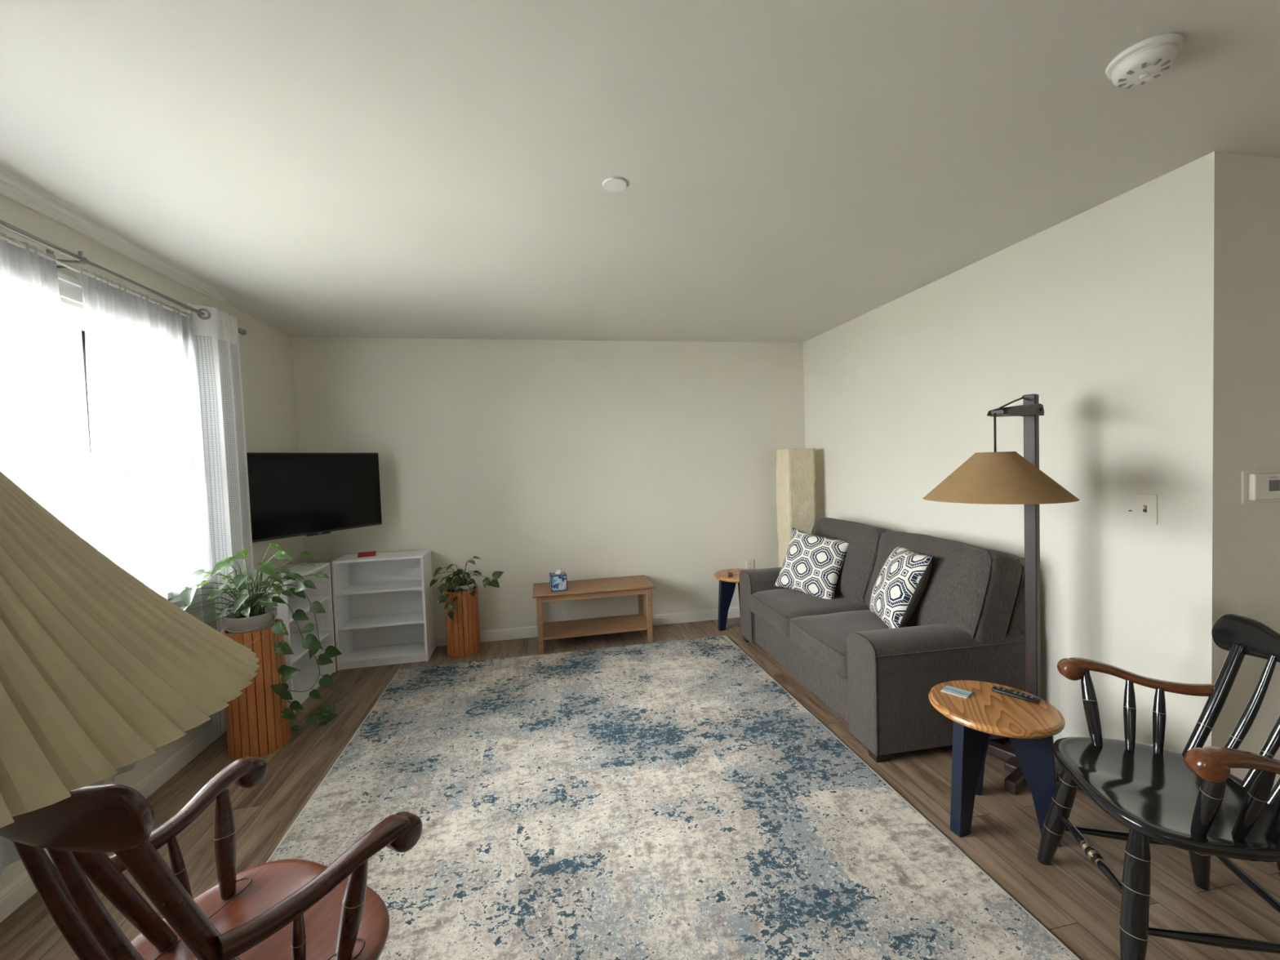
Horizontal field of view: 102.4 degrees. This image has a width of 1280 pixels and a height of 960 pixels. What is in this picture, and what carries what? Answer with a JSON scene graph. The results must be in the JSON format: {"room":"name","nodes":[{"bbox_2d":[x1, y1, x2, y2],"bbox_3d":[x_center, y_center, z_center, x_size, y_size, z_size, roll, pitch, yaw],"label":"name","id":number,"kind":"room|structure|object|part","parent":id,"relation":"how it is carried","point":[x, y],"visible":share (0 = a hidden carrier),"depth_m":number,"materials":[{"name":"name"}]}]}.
{"room":"living room","nodes":[
{"label":"living room","id":0,"kind":"room"},
{"bbox_2d":[0,193,304,890],"bbox_3d":[-1.905,0.260,0.103,0.150,2.440,7.716,-2,2,-11],"label":"wall","id":1,"kind":"structure","parent":0,"point":[265,352],"depth_m":2.89,"materials":[{"name":"paint"}]},
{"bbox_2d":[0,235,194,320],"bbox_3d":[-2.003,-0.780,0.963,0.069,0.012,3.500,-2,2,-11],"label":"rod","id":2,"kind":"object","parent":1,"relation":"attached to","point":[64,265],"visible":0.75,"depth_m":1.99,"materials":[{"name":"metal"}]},
{"bbox_2d":[0,232,104,877],"bbox_3d":[-2.001,0.229,1.302,0.063,2.075,1.362,-2,2,-11],"label":"sheer curtain","id":3,"kind":"object","parent":2,"relation":"hanging from","point":[48,312],"visible":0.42,"depth_m":1.81,"materials":[{"name":"white fabric"}]},
{"bbox_2d":[80,266,217,782],"bbox_3d":[-2.207,0.183,2.357,0.060,2.046,0.711,-2,2,-11],"label":"sheer curtain","id":4,"kind":"object","parent":2,"relation":"hanging from","point":[138,340],"visible":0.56,"depth_m":2.28,"materials":[{"name":"white fabric"}]},
{"bbox_2d":[0,252,206,606],"bbox_3d":[-2.201,-0.065,1.653,0.225,1.430,2.190,-2,2,-11],"label":"window","id":5,"kind":"structure","parent":1,"relation":"in","point":[34,385],"depth_m":2.22,"materials":[{"name":"glass"}]},
{"bbox_3d":[-2.243,-0.054,1.623,0.036,1.162,0.977,-2,2,-11],"label":"pane","id":6,"kind":"part","parent":5,"relation":"part of","materials":[{"name":"clear glass"}]},
{"bbox_3d":[-2.243,-0.052,1.623,0.058,1.238,1.045,-2,2,-11],"label":"sash","id":7,"kind":"part","parent":5,"relation":"part of","materials":[{"name":"plastic"}]},
{"bbox_3d":[-2.394,-0.076,2.398,0.036,1.162,0.407,-2,2,-11],"label":"pane","id":8,"kind":"part","parent":5,"relation":"part of","materials":[{"name":"clear glass"}]},
{"bbox_3d":[-2.394,-0.074,2.398,0.058,1.238,0.475,-2,2,-11],"label":"sash","id":9,"kind":"part","parent":5,"relation":"part of","materials":[{"name":"plastic"}]},
{"bbox_3d":[-2.178,0.601,1.677,0.225,0.097,2.170,-2,2,-11],"label":"sill","id":10,"kind":"part","parent":5,"relation":"part of","materials":[{"name":"plastic"}]},
{"bbox_2d":[0,724,225,922],"bbox_3d":[-1.784,1.431,0.161,0.014,0.090,7.716,-2,2,-11],"label":"baseboard","id":11,"kind":"structure","parent":1,"relation":"attached to","point":[22,888],"depth_m":2.33,"materials":[{"name":"paint"}]},
{"bbox_2d":[0,170,226,301],"bbox_3d":[-1.756,-0.954,-0.339,0.114,0.054,6.860,-2,2,-11],"label":"trim","id":12,"kind":"structure","parent":1,"relation":"attached to","point":[11,188],"depth_m":2.09,"materials":[{"name":"paint"}]},
{"bbox_2d":[0,219,246,335],"bbox_3d":[-2.016,-0.817,1.151,0.118,0.060,3.875,-2,2,-11],"label":"curtain rod","id":13,"kind":"object","parent":1,"relation":"attached to","point":[80,259],"visible":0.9,"depth_m":1.96,"materials":[{"name":"silver metal"}]},
{"bbox_2d":[186,302,254,736],"bbox_3d":[-2.222,0.213,2.793,0.070,2.245,0.305,-2,2,8],"label":"curtain","id":14,"kind":"object","parent":13,"relation":"hanging from","point":[215,333],"visible":0.62,"depth_m":2.72,"materials":[{"name":"white fabric"}]},
{"bbox_2d":[246,452,382,542],"bbox_3d":[-2.236,0.188,3.436,0.283,0.731,0.950,-1,2,25],"label":"television","id":15,"kind":"object","parent":1,"relation":"attached to","point":[291,494],"visible":0.74,"depth_m":3.34,"materials":[{"name":"black plastic"}]},
{"bbox_2d":[291,337,804,644],"bbox_3d":[-0.562,0.062,4.363,4.440,2.440,0.140,-2,2,-11],"label":"wall","id":16,"kind":"structure","parent":0,"point":[531,460],"depth_m":4.27,"materials":[{"name":"paint"}]},
{"bbox_2d":[334,607,740,648],"bbox_3d":[-0.487,1.237,4.333,4.160,0.090,0.014,-2,2,-11],"label":"baseboard","id":17,"kind":"structure","parent":16,"relation":"attached to","point":[509,633],"depth_m":4.44,"materials":[{"name":"paint"}]},
{"bbox_2d":[746,559,754,568],"bbox_3d":[0.986,0.769,4.609,0.076,0.120,0.008,-2,2,-11],"label":"power outlet","id":18,"kind":"object","parent":16,"relation":"attached to","point":[749,562],"visible":0.73,"depth_m":4.61,"materials":[{"name":"plastic"}]},
{"bbox_2d":[0,0,1279,342],"bbox_3d":[1.105,-1.144,0.644,6.395,0.120,8.006,-2,2,-11],"label":"ceiling","id":19,"kind":"structure","parent":0,"point":[793,171],"depth_m":1.63,"materials":[{"name":"paint"}]},
{"bbox_2d":[602,177,626,191],"bbox_3d":[-0.093,-1.084,1.892,0.090,0.006,0.090,-2,2,-11],"label":"cover plate","id":20,"kind":"object","parent":19,"relation":"attached to","point":[614,184],"visible":1,"depth_m":1.89,"materials":[{"name":"white plastic"}]},
{"bbox_2d":[1105,32,1184,88],"bbox_3d":[1.325,-1.089,1.356,0.148,0.056,0.148,-2,2,-11],"label":"smoke detector","id":21,"kind":"object","parent":19,"relation":"attached to","point":[1144,61],"visible":1,"depth_m":1.33,"materials":[{"name":"white plastic"}]},
{"bbox_2d":[0,617,1279,959],"bbox_3d":[1.193,1.413,0.735,6.395,0.120,8.006,-2,2,-11],"label":"floor","id":22,"kind":"structure","parent":0,"point":[1069,896],"depth_m":1.95,"materials":[{"name":"wood"}]},
{"bbox_2d":[0,471,260,827],"bbox_3d":[-0.672,0.690,0.467,0.571,1.472,0.571,-4,3,-38],"label":"floor lamp","id":23,"kind":"object","parent":22,"relation":"on","point":[100,671],"visible":1,"depth_m":0.45,"materials":[{"name":"fabric"}]},
{"bbox_2d":[220,618,289,759],"bbox_3d":[-1.999,1.075,2.684,0.260,0.635,0.258,-2,2,-11],"label":"plant stand","id":24,"kind":"object","parent":22,"relation":"on","point":[255,726],"visible":0.62,"depth_m":2.59,"materials":[{"name":"brown wood"}]},
{"bbox_2d":[223,606,277,645],"bbox_3d":[-2.002,0.766,2.656,0.229,0.165,0.226,-2,2,-11],"label":"plant pot","id":25,"kind":"object","parent":24,"relation":"on","point":[235,625],"visible":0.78,"depth_m":2.58,"materials":[{"name":"ceramic"}]},
{"bbox_2d":[169,542,342,737],"bbox_3d":[-1.974,0.878,2.636,0.473,1.074,0.735,0,3,39],"label":"pothos plant","id":26,"kind":"object","parent":25,"relation":"in","point":[324,714],"visible":0.91,"depth_m":2.63,"materials":[{"name":"green plant"}]},
{"bbox_2d":[254,562,336,713],"bbox_3d":[-2.259,0.988,3.309,0.290,0.783,0.650,-2,2,-11],"label":"bookcase","id":27,"kind":"object","parent":22,"relation":"on","point":[304,679],"visible":0.43,"depth_m":3.54,"materials":[{"name":"white wood"}]},
{"bbox_3d":[-2.198,1.005,2.998,0.290,0.767,0.017,-2,2,-11],"label":"panel","id":28,"kind":"part","parent":27,"relation":"part of","materials":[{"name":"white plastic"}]},
{"bbox_3d":[-2.264,0.834,3.303,0.274,0.016,0.618,-2,2,-11],"label":"shelf","id":29,"kind":"part","parent":27,"relation":"part of","materials":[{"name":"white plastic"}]},
{"bbox_3d":[-2.255,1.084,3.312,0.274,0.016,0.618,-2,2,-11],"label":"shelf","id":30,"kind":"part","parent":27,"relation":"part of","materials":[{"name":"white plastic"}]},
{"bbox_3d":[-2.319,0.987,3.620,0.290,0.767,0.017,-2,2,-11],"label":"panel","id":31,"kind":"part","parent":27,"relation":"part of","materials":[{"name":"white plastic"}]},
{"bbox_3d":[-2.245,1.326,3.321,0.278,0.016,0.618,-2,2,-11],"label":"shelf","id":32,"kind":"part","parent":27,"relation":"part of","materials":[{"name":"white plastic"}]},
{"bbox_2d":[331,549,435,671],"bbox_3d":[-1.904,0.955,3.866,0.612,0.785,0.290,-2,2,-11],"label":"bookcase","id":33,"kind":"object","parent":22,"relation":"on","point":[384,611],"visible":1,"depth_m":3.93,"materials":[{"name":"white wood"}]},
{"bbox_3d":[-2.196,0.975,3.810,0.017,0.769,0.290,-2,2,-11],"label":"panel","id":34,"kind":"part","parent":33,"relation":"part of","materials":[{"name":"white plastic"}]},
{"bbox_2d":[357,551,377,557],"bbox_3d":[-2.022,0.553,3.827,0.130,0.027,0.078,-3,2,-23],"label":"booklet","id":35,"kind":"object","parent":33,"relation":"on","point":[364,554],"visible":1,"depth_m":3.82,"materials":[{"name":"red paper"}]},
{"bbox_3d":[-1.909,0.802,3.861,0.580,0.016,0.274,-2,2,-11],"label":"shelf","id":36,"kind":"part","parent":33,"relation":"part of","materials":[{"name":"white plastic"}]},
{"bbox_3d":[-1.901,1.052,3.869,0.580,0.016,0.274,-2,2,-11],"label":"shelf","id":37,"kind":"part","parent":33,"relation":"part of","materials":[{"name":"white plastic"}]},
{"bbox_3d":[-1.892,1.294,3.876,0.580,0.016,0.278,-2,2,-11],"label":"shelf","id":38,"kind":"part","parent":33,"relation":"part of","materials":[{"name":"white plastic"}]},
{"bbox_3d":[-1.930,0.959,4.003,0.580,0.769,0.005,-2,2,-11],"label":"panel","id":39,"kind":"part","parent":33,"relation":"part of","materials":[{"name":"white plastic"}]},
{"bbox_3d":[-1.612,0.950,3.923,0.017,0.769,0.290,-2,2,-11],"label":"panel","id":40,"kind":"part","parent":33,"relation":"part of","materials":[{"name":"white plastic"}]},
{"bbox_2d":[444,585,480,657],"bbox_3d":[-1.369,1.080,3.974,0.243,0.490,0.243,-3,2,-17],"label":"plant stand","id":41,"kind":"object","parent":22,"relation":"on","point":[463,632],"visible":0.76,"depth_m":3.87,"materials":[{"name":"brown wood"}]},
{"bbox_2d":[453,582,474,593],"bbox_3d":[-1.357,0.862,3.970,0.153,0.125,0.153,-2,2,-11],"label":"plant pot","id":42,"kind":"object","parent":41,"relation":"on","point":[465,588],"visible":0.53,"depth_m":3.91,"materials":[{"name":"ceramic"}]},
{"bbox_2d":[429,555,504,619],"bbox_3d":[-1.312,0.809,3.937,0.542,0.432,0.309,-2,2,-11],"label":"pothos plant","id":43,"kind":"object","parent":42,"relation":"in","point":[496,575],"visible":0.95,"depth_m":3.89,"materials":[{"name":"green plant"}]},
{"bbox_2d":[533,574,654,654],"bbox_3d":[-0.372,1.060,4.122,0.930,0.450,0.410,-2,2,-11],"label":"bench","id":44,"kind":"object","parent":22,"relation":"on","point":[640,585],"visible":1,"depth_m":4.02,"materials":[{"name":"brown wood"}]},
{"bbox_3d":[-0.751,1.091,3.876,0.038,0.432,0.038,-2,2,-11],"label":"leg","id":45,"kind":"part","parent":44,"relation":"part of","materials":[{"name":"brown wood"}]},
{"bbox_2d":[549,568,567,591],"bbox_3d":[-0.635,0.770,3.996,0.122,0.156,0.122,-3,2,-15],"label":"tissue box","id":46,"kind":"object","parent":44,"relation":"on","point":[557,580],"visible":1,"depth_m":3.94,"materials":[{"name":"blue cardboard"}]},
{"bbox_3d":[-0.636,0.727,3.994,0.102,0.001,0.102,-3,2,-15],"label":"panel","id":47,"kind":"part","parent":46,"relation":"part of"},
{"bbox_2d":[542,613,647,639],"bbox_3d":[-0.368,1.171,4.126,0.876,0.018,0.370,-2,2,-11],"label":"shelf","id":48,"kind":"object","parent":44,"relation":"attached to","point":[628,623],"depth_m":4.09,"materials":[{"name":"brown wood"}]},
{"bbox_3d":[0.008,1.048,4.369,0.038,0.432,0.038,-2,2,-11],"label":"leg","id":49,"kind":"part","parent":44,"relation":"part of","materials":[{"name":"brown wood"}]},
{"bbox_3d":[0.073,1.057,4.035,0.038,0.432,0.038,-2,2,-11],"label":"leg","id":50,"kind":"part","parent":44,"relation":"part of","materials":[{"name":"brown wood"}]},
{"bbox_2d":[266,635,1079,959],"bbox_3d":[-0.217,1.338,2.375,2.438,0.010,3.078,-2,2,-11],"label":"area rug","id":51,"kind":"object","parent":22,"relation":"on","point":[671,800],"visible":1,"depth_m":1.99,"materials":[{"name":"beige carpet"}]},
{"bbox_2d":[0,755,422,959],"bbox_3d":[-0.818,0.910,0.985,0.600,0.991,0.531,-1,2,25],"label":"chair","id":52,"kind":"object","parent":51,"relation":"on","point":[287,908],"visible":0.92,"depth_m":0.96,"materials":[{"name":"brown wood"}]},
{"bbox_3d":[-0.922,0.478,0.782,0.469,0.107,0.116,-1,2,25],"label":"crest rail","id":53,"kind":"part","parent":52,"relation":"part of","materials":[{"name":"brown wood"}]},
{"bbox_3d":[-1.024,0.733,0.978,0.035,0.476,0.207,-1,2,25],"label":"post","id":54,"kind":"part","parent":52,"relation":"part of","materials":[{"name":"brown wood"}]},
{"bbox_3d":[-0.698,0.728,0.824,0.035,0.476,0.207,-1,2,25],"label":"post","id":55,"kind":"part","parent":52,"relation":"part of","materials":[{"name":"brown wood"}]},
{"bbox_3d":[-1.011,0.735,1.162,0.064,0.076,0.334,-1,2,15],"label":"arm","id":56,"kind":"part","parent":52,"relation":"part of","materials":[{"name":"brown wood"}]},
{"bbox_3d":[-0.791,0.961,1.041,0.536,0.046,0.412,-1,2,25],"label":"seat","id":57,"kind":"part","parent":52,"relation":"part of","materials":[{"name":"brown wood"}]},
{"bbox_3d":[-0.564,0.727,0.950,0.064,0.076,0.334,-1,3,36],"label":"arm","id":58,"kind":"part","parent":52,"relation":"part of","materials":[{"name":"brown wood"}]},
{"bbox_2d":[714,568,751,631],"bbox_3d":[0.839,1.009,4.305,0.426,0.457,0.426,-2,2,-13],"label":"round side table","id":59,"kind":"object","parent":22,"relation":"on","point":[727,584],"visible":0.52,"depth_m":4.25,"materials":[{"name":"blue paint"}]},
{"bbox_3d":[0.727,1.028,4.280,0.169,0.427,0.044,-2,2,-13],"label":"leg","id":60,"kind":"part","parent":59,"relation":"part of","materials":[{"name":"blue paint"}]},
{"bbox_3d":[0.873,1.018,4.416,0.044,0.427,0.169,-1,2,17],"label":"leg","id":61,"kind":"part","parent":59,"relation":"part of","materials":[{"name":"blue paint"}]},
{"bbox_2d":[775,448,816,567],"bbox_3d":[1.342,0.474,4.412,0.254,1.482,0.252,-2,2,-11],"label":"floor lamp","id":62,"kind":"object","parent":22,"relation":"on","point":[795,468],"visible":0.49,"depth_m":4.29,"materials":[{"name":"paper"}]},
{"bbox_2d":[739,516,1025,762],"bbox_3d":[1.340,0.783,3.241,0.912,0.950,1.730,-2,2,-9],"label":"loveseat","id":63,"kind":"object","parent":22,"relation":"on","point":[967,622],"visible":0.81,"depth_m":2.50,"materials":[{"name":"grey fabric"}]},
{"bbox_3d":[1.215,0.931,3.985,0.845,0.519,0.232,-2,2,-9],"label":"arm","id":64,"kind":"part","parent":63,"relation":"part of"},
{"bbox_2d":[750,588,869,637],"bbox_3d":[1.177,0.892,3.541,0.678,0.198,0.634,-2,2,-9],"label":"seat cushion","id":65,"kind":"object","parent":63,"relation":"on","point":[775,608],"depth_m":3.39,"materials":[{"name":"grey fabric"}]},
{"bbox_2d":[773,527,848,599],"bbox_3d":[1.208,0.593,3.626,0.232,0.470,0.509,-4,3,-43],"label":"throw pillow","id":66,"kind":"object","parent":63,"relation":"on","point":[812,564],"visible":1,"depth_m":3.55,"materials":[{"name":"white fabric"}]},
{"bbox_2d":[790,610,909,679],"bbox_3d":[1.282,0.910,2.915,0.679,0.199,0.631,-2,2,-9],"label":"seat cushion","id":67,"kind":"object","parent":63,"relation":"on","point":[822,637],"depth_m":2.88,"materials":[{"name":"grey fabric"}]},
{"bbox_2d":[812,516,889,605],"bbox_3d":[1.485,0.564,3.683,0.347,0.543,0.854,-2,2,-9],"label":"cushion","id":68,"kind":"object","parent":63,"relation":"on","point":[864,540],"depth_m":3.40,"materials":[{"name":"grey fabric"}]},
{"bbox_3d":[1.111,1.271,2.397,0.072,0.050,0.072,-2,2,-9],"label":"leg","id":69,"kind":"part","parent":63,"relation":"part of","materials":[{"name":"brown wood"}]},
{"bbox_2d":[869,546,932,628],"bbox_3d":[1.452,0.596,2.894,0.247,0.425,0.469,-2,2,10],"label":"throw pillow","id":70,"kind":"object","parent":63,"relation":"on","point":[900,584],"visible":0.98,"depth_m":2.74,"materials":[{"name":"white fabric"}]},
{"bbox_3d":[1.463,0.975,2.511,0.845,0.519,0.232,-2,2,-9],"label":"arm","id":71,"kind":"part","parent":63,"relation":"part of"},
{"bbox_2d":[865,530,1022,641],"bbox_3d":[1.627,0.587,2.852,0.342,0.538,0.879,-2,2,-9],"label":"cushion","id":72,"kind":"object","parent":63,"relation":"on","point":[974,592],"depth_m":2.51,"materials":[{"name":"grey fabric"}]},
{"bbox_3d":[1.670,0.821,3.300,0.245,0.746,1.696,-2,2,-9],"label":"frame","id":73,"kind":"part","parent":63,"relation":"part of","materials":[{"name":"grey fabric"}]},
{"bbox_2d":[928,680,1065,847],"bbox_3d":[1.348,1.075,1.965,0.426,0.457,0.426,-3,2,-19],"label":"round side table","id":74,"kind":"object","parent":22,"relation":"on","point":[1030,727],"visible":0.92,"depth_m":1.89,"materials":[{"name":"brown wood"}]},
{"bbox_2d":[940,684,972,698],"bbox_3d":[1.259,0.843,2.048,0.068,0.005,0.092,-4,3,-41],"label":"coaster","id":75,"kind":"object","parent":74,"relation":"on","point":[962,693],"visible":1,"depth_m":2.04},
{"bbox_3d":[1.239,1.095,1.928,0.169,0.427,0.044,-3,2,-19],"label":"leg","id":76,"kind":"part","parent":74,"relation":"part of","materials":[{"name":"blue paint"}]},
{"bbox_3d":[1.370,1.085,2.079,0.044,0.427,0.169,-2,2,11],"label":"leg","id":77,"kind":"part","parent":74,"relation":"part of","materials":[{"name":"blue paint"}]},
{"bbox_2d":[991,686,1040,703],"bbox_3d":[1.454,0.830,1.994,0.044,0.020,0.150,-4,3,-39],"label":"remote control","id":78,"kind":"object","parent":74,"relation":"on","point":[1015,694],"visible":1,"depth_m":1.98,"materials":[{"name":"black plastic"}]},
{"bbox_3d":[1.435,1.089,1.890,0.169,0.427,0.044,0,3,41],"label":"leg","id":79,"kind":"part","parent":74,"relation":"part of","materials":[{"name":"blue paint"}]},
{"bbox_2d":[922,394,1082,795],"bbox_3d":[1.528,0.467,2.115,0.807,1.648,0.500,-3,3,-35],"label":"floor lamp","id":80,"kind":"object","parent":22,"relation":"on","point":[1001,477],"visible":0.83,"depth_m":2.04,"materials":[{"name":"beige fabric"}]},
{"bbox_3d":[1.381,-0.181,2.002,0.008,0.160,0.008,-3,3,-35],"label":"hanging cord","id":81,"kind":"part","parent":80,"relation":"part of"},
{"bbox_3d":[1.386,-0.018,2.008,0.500,0.182,0.500,-3,3,-35],"label":"lamp shade","id":82,"kind":"part","parent":80,"relation":"part of","materials":[{"name":"beige fabric"}]},
{"bbox_3d":[1.550,-0.316,2.140,0.359,0.084,0.018,-4,3,-39],"label":"brace rod","id":83,"kind":"part","parent":80,"relation":"part of","materials":[{"name":"black metal"}]},
{"bbox_3d":[1.554,-0.289,2.125,0.409,0.058,0.080,-3,3,-35],"label":"arm","id":84,"kind":"part","parent":80,"relation":"part of","materials":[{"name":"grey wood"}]},
{"bbox_3d":[1.709,0.431,2.243,0.044,1.598,0.044,-3,3,-35],"label":"post","id":85,"kind":"part","parent":80,"relation":"part of","materials":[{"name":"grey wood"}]},
{"bbox_2d":[1037,613,1279,959],"bbox_3d":[1.597,0.880,1.469,0.611,0.873,0.630,-1,2,14],"label":"chair","id":86,"kind":"object","parent":22,"relation":"on","point":[1190,800],"visible":1,"depth_m":1.48,"materials":[{"name":"black paint"}]},
{"bbox_3d":[1.399,1.109,1.719,0.055,0.410,0.126,-3,2,-26],"label":"leg","id":87,"kind":"part","parent":86,"relation":"part of","materials":[{"name":"black paint"}]},
{"bbox_3d":[1.309,1.125,1.362,0.126,0.410,0.055,-3,3,-36],"label":"leg","id":88,"kind":"part","parent":86,"relation":"part of","materials":[{"name":"black paint"}]},
{"bbox_3d":[1.641,0.652,1.719,0.396,0.080,0.063,-1,2,22],"label":"arm","id":89,"kind":"part","parent":86,"relation":"part of","materials":[{"name":"brown wood"}]},
{"bbox_3d":[1.523,0.893,1.488,0.455,0.046,0.516,-1,2,14],"label":"seat","id":90,"kind":"part","parent":86,"relation":"part of","materials":[{"name":"black paint"}]},
{"bbox_3d":[1.752,1.101,1.617,0.124,0.409,0.051,-3,2,-30],"label":"leg","id":91,"kind":"part","parent":86,"relation":"part of","materials":[{"name":"black paint"}]},
{"bbox_3d":[1.795,0.696,1.609,0.182,0.370,0.036,-2,2,3],"label":"post","id":92,"kind":"part","parent":86,"relation":"part of","materials":[{"name":"black paint"}]},
{"bbox_3d":[1.513,0.675,1.210,0.396,0.080,0.063,-2,2,6],"label":"arm","id":93,"kind":"part","parent":86,"relation":"part of","materials":[{"name":"brown wood"}]},
{"bbox_3d":[1.834,0.494,1.392,0.094,0.113,0.578,-1,2,14],"label":"crest rail","id":94,"kind":"part","parent":86,"relation":"part of","materials":[{"name":"black paint"}]},
{"bbox_3d":[1.668,1.115,1.284,0.051,0.409,0.124,-3,2,-30],"label":"leg","id":95,"kind":"part","parent":86,"relation":"part of","materials":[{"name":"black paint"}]},
{"bbox_2d":[802,170,1173,750],"bbox_3d":[1.835,0.016,3.345,0.120,2.440,2.771,-2,2,-11],"label":"wall","id":96,"kind":"structure","parent":0,"point":[1076,314],"depth_m":2.42,"materials":[{"name":"paint"}]},
{"bbox_2d":[1053,728,1077,742],"bbox_3d":[1.823,1.194,3.308,0.014,0.090,2.905,-2,2,-11],"label":"baseboard","id":97,"kind":"structure","parent":96,"relation":"attached to","point":[1064,733],"depth_m":2.42,"materials":[{"name":"paint"}]},
{"bbox_2d":[1134,493,1157,524],"bbox_3d":[2.018,0.116,2.060,0.018,0.122,0.078,-2,2,-11],"label":"light switch","id":98,"kind":"object","parent":96,"relation":"attached to","point":[1145,504],"visible":1,"depth_m":2.06,"materials":[{"name":"plastic"}]},
{"bbox_2d":[1172,151,1279,789],"bbox_3d":[2.997,0.021,2.098,1.925,2.440,0.120,-2,2,-11],"label":"wall","id":99,"kind":"structure","parent":0,"point":[1226,551],"depth_m":1.89,"materials":[{"name":"paint"}]},
{"bbox_2d":[1240,468,1279,503],"bbox_3d":[2.292,0.023,1.884,0.200,0.122,0.030,-2,2,-11],"label":"thermostat","id":100,"kind":"object","parent":99,"relation":"attached to","point":[1262,486],"visible":1,"depth_m":1.87,"materials":[{"name":"plastic"}]}
]}

